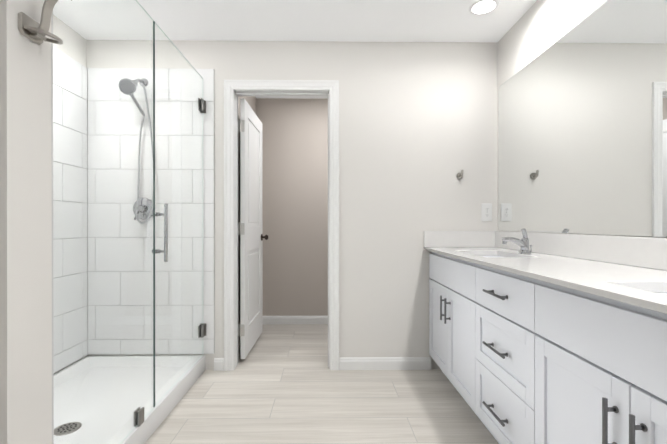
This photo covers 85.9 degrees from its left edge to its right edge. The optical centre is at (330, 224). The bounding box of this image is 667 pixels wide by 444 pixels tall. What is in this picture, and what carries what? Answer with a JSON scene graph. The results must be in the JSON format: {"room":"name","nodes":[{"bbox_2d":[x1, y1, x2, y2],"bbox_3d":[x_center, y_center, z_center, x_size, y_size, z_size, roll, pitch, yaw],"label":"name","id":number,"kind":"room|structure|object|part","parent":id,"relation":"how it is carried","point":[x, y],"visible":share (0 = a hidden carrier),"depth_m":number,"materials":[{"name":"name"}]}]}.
{"room":"bathroom","nodes":[
{"label":"bathroom","id":0,"kind":"room"},
{"bbox_2d":[0,0,51,443],"bbox_3d":[-1.345,-0.139,1.081,0.872,2.440,0.163,0,0,-1],"label":"wall","id":1,"kind":"structure","parent":0,"point":[25,261],"depth_m":1.07,"materials":[{"name":"white paint"}]},
{"bbox_2d":[18,0,71,44],"bbox_3d":[-0.850,-0.632,1.083,0.118,0.151,0.088,0,0,-1],"label":"robe hook","id":2,"kind":"object","parent":1,"relation":"attached to","point":[31,29],"visible":1,"depth_m":1.07,"materials":[{"name":"silver metal"}]},
{"bbox_2d":[53,14,86,373],"bbox_3d":[-1.834,-0.138,0.657,0.115,2.440,3.970,0,0,-1],"label":"wall","id":3,"kind":"structure","parent":0,"point":[75,45],"depth_m":2.48,"materials":[{"name":"white paint"}]},
{"bbox_2d":[51,11,214,443],"bbox_3d":[-1.322,-0.096,1.906,0.938,2.106,1.485,0,0,-1],"label":"wall","id":4,"kind":"structure","parent":3,"relation":"attached to","point":[87,237],"depth_m":2.62,"materials":[{"name":"white"}]},
{"bbox_2d":[53,47,64,443],"bbox_3d":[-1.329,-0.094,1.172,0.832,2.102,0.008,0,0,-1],"label":"shower wall tile","id":5,"kind":"structure","parent":4,"relation":"attached to","point":[59,93],"depth_m":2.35,"materials":[{"name":"white tile"}]},
{"bbox_2d":[65,54,88,366],"bbox_3d":[-1.770,-0.096,1.900,0.030,2.102,1.473,0,0,-1],"label":"shower wall tile","id":6,"kind":"structure","parent":4,"relation":"attached to","point":[73,145],"depth_m":2.51,"materials":[{"name":"white tile"}]},
{"bbox_2d":[89,68,213,353],"bbox_3d":[-1.314,-0.097,2.626,0.899,2.102,0.033,0,0,-1],"label":"shower wall tile","id":7,"kind":"structure","parent":4,"relation":"attached to","point":[112,227],"depth_m":2.64,"materials":[{"name":"white tile"}]},
{"bbox_2d":[119,78,152,223],"bbox_3d":[-1.360,-0.539,2.512,0.182,1.067,0.246,0,0,-1],"label":"shower head","id":8,"kind":"object","parent":7,"relation":"attached to","point":[133,85],"depth_m":2.59,"materials":[{"name":"silver metal"}]},
{"bbox_2d":[238,96,255,349],"bbox_3d":[-0.869,-0.143,3.324,0.140,2.440,1.101,0,0,-1],"label":"wall","id":9,"kind":"structure","parent":0,"point":[251,100],"depth_m":3.12,"materials":[{"name":"beige paint"}]},
{"bbox_2d":[87,40,496,369],"bbox_3d":[-0.279,-0.142,2.719,3.275,2.440,0.115,0,0,-1],"label":"wall","id":10,"kind":"structure","parent":0,"point":[417,127],"depth_m":2.67,"materials":[{"name":"white paint"}]},
{"bbox_2d":[214,358,223,370],"bbox_3d":[-0.827,1.034,2.650,0.071,0.088,0.014,0,0,-1],"label":"baseboard","id":11,"kind":"structure","parent":10,"relation":"attached to","point":[218,364],"depth_m":2.64,"materials":[{"name":"white paint"}]},
{"bbox_2d":[238,98,262,358],"bbox_3d":[-0.704,0.032,3.136,0.071,2.030,0.714,0,0,0],"label":"door","id":12,"kind":"structure","parent":10,"relation":"in","point":[251,280],"depth_m":3.00,"materials":[{"name":"white paint"}]},
{"bbox_3d":[-0.706,0.028,2.786,0.069,1.694,0.014,0,0,0],"label":"door hinges","id":13,"kind":"part","parent":12,"relation":"part of","materials":[{"name":"silver metal"}]},
{"bbox_2d":[261,234,267,240],"bbox_3d":[-0.684,0.121,3.447,0.171,0.062,0.094,0,0,0],"label":"door knob","id":14,"kind":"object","parent":12,"relation":"attached to","point":[265,237],"depth_m":3.42,"materials":[{"name":"brown metal"}]},
{"bbox_2d":[224,80,338,370],"bbox_3d":[-0.365,0.005,2.720,0.849,2.145,0.157,0,0,-1],"label":"door frame","id":15,"kind":"structure","parent":10,"relation":"attached to","point":[231,86],"depth_m":2.65,"materials":[{"name":"white paint"}]},
{"bbox_3d":[-0.366,0.005,2.789,0.849,2.145,0.019,0,0,-1],"label":"hall door casing trim","id":16,"kind":"part","parent":15,"relation":"part of","materials":[{"name":"white wood"}]},
{"bbox_2d":[339,357,430,369],"bbox_3d":[0.405,1.034,2.665,0.684,0.088,0.014,0,0,-1],"label":"baseboard","id":17,"kind":"structure","parent":10,"relation":"attached to","point":[385,363],"depth_m":2.66,"materials":[{"name":"white paint"}]},
{"bbox_2d":[456,170,463,178],"bbox_3d":[0.961,-0.371,2.643,0.048,0.062,0.066,0,0,-1],"label":"hook","id":18,"kind":"object","parent":10,"relation":"attached to","point":[459,175],"visible":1,"depth_m":2.66,"materials":[{"name":"silver metal"}]},
{"bbox_2d":[424,231,495,244],"bbox_3d":[0.956,0.108,2.664,0.530,0.119,0.020,0,0,-1],"label":"backsplash","id":19,"kind":"structure","parent":10,"relation":"attached to","point":[430,237],"depth_m":2.65,"materials":[{"name":"white stone"}]},
{"bbox_2d":[481,203,491,220],"bbox_3d":[1.164,-0.092,2.675,0.080,0.132,0.008,0,0,-1],"label":"electrical outlet","id":20,"kind":"object","parent":10,"relation":"attached to","point":[486,211],"visible":1,"depth_m":2.67,"materials":[{"name":"white plastic"}]},
{"bbox_2d":[256,98,327,315],"bbox_3d":[0.126,-0.145,3.944,4.115,2.440,0.115,0,0,-1],"label":"wall","id":21,"kind":"structure","parent":0,"point":[295,193],"depth_m":3.88,"materials":[{"name":"beige paint"}]},
{"bbox_2d":[263,316,327,323],"bbox_3d":[0.619,1.032,3.888,2.850,0.088,0.014,0,0,-1],"label":"baseboard","id":22,"kind":"structure","parent":21,"relation":"attached to","point":[295,319],"depth_m":3.87,"materials":[{"name":"white paint"}]},
{"bbox_2d":[53,0,536,98],"bbox_3d":[0.159,-1.409,1.289,4.115,0.100,5.420,0,0,-1],"label":"ceiling","id":23,"kind":"structure","parent":0,"point":[351,20],"depth_m":2.39,"materials":[{"name":"white paint"}]},
{"bbox_2d":[469,0,498,14],"bbox_3d":[0.955,-1.359,2.240,0.175,0.003,0.175,0,0,-7],"label":"recessed light","id":24,"kind":"object","parent":23,"relation":"in","point":[481,7],"visible":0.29,"depth_m":2.22,"materials":[{"name":"white"}]},
{"bbox_2d":[145,324,498,443],"bbox_3d":[0.159,1.131,1.294,4.115,0.100,5.420,0,0,-1],"label":"floor","id":25,"kind":"structure","parent":0,"point":[281,384],"depth_m":2.15,"materials":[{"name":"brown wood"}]},
{"bbox_2d":[53,355,204,443],"bbox_3d":[-1.354,1.023,1.907,0.869,0.112,1.480,0,0,-1],"label":"shower pan","id":26,"kind":"object","parent":25,"relation":"on","point":[158,414],"depth_m":2.15,"materials":[{"name":"white plastic"}]},
{"bbox_2d":[53,0,205,443],"bbox_3d":[-0.919,-0.052,1.911,0.078,2.037,1.460,0,0,-1],"label":"glass","id":27,"kind":"object","parent":26,"relation":"on","point":[139,417],"visible":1,"depth_m":1.88,"materials":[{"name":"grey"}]},
{"bbox_3d":[-0.919,0.044,1.930,0.078,0.310,0.026,0,0,-1],"label":"handle","id":28,"kind":"part","parent":27,"relation":"part of","materials":[{"name":"silver metal"}]},
{"bbox_2d":[426,249,666,443],"bbox_3d":[0.982,0.643,1.584,0.545,0.875,2.182,0,0,-1],"label":"bathroom vanity","id":29,"kind":"object","parent":25,"relation":"on","point":[544,338],"depth_m":1.26,"materials":[{"name":"white paint"}]},
{"bbox_2d":[424,245,666,312],"bbox_3d":[0.980,0.187,1.573,0.549,0.034,2.202,0,0,-1],"label":"countertop","id":30,"kind":"structure","parent":29,"relation":"on","point":[636,285],"depth_m":1.28,"materials":[{"name":"white stone"}]},
{"bbox_2d":[480,253,507,256],"bbox_3d":[0.947,0.281,2.092,0.316,0.179,0.504,0,0,-1],"label":"sink","id":31,"kind":"object","parent":30,"relation":"in","point":[481,254],"depth_m":2.32,"materials":[{"name":"white ceramic"}]},
{"bbox_2d":[500,229,535,252],"bbox_3d":[1.086,0.096,2.094,0.165,0.145,0.068,0,0,-1],"label":"faucet","id":32,"kind":"object","parent":30,"relation":"on","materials":[{"name":"silver metal"}]},
{"bbox_2d":[497,0,666,237],"bbox_3d":[1.327,-0.138,0.638,0.115,2.440,4.085,0,0,-1],"label":"wall","id":33,"kind":"structure","parent":0,"point":[538,28],"depth_m":2.20,"materials":[{"name":"white paint"}]},
{"bbox_2d":[496,231,666,268],"bbox_3d":[1.245,0.110,1.577,0.020,0.119,2.202,0,0,-1],"label":"backsplash","id":34,"kind":"structure","parent":33,"relation":"attached to","point":[650,252],"depth_m":1.62,"materials":[{"name":"white stone"}]},
{"bbox_2d":[499,0,666,236],"bbox_3d":[1.254,-0.482,1.586,0.006,1.058,2.114,0,0,-1],"label":"mirror","id":35,"kind":"object","parent":33,"relation":"attached to","point":[583,127],"visible":1,"depth_m":1.71,"materials":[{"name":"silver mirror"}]}
]}

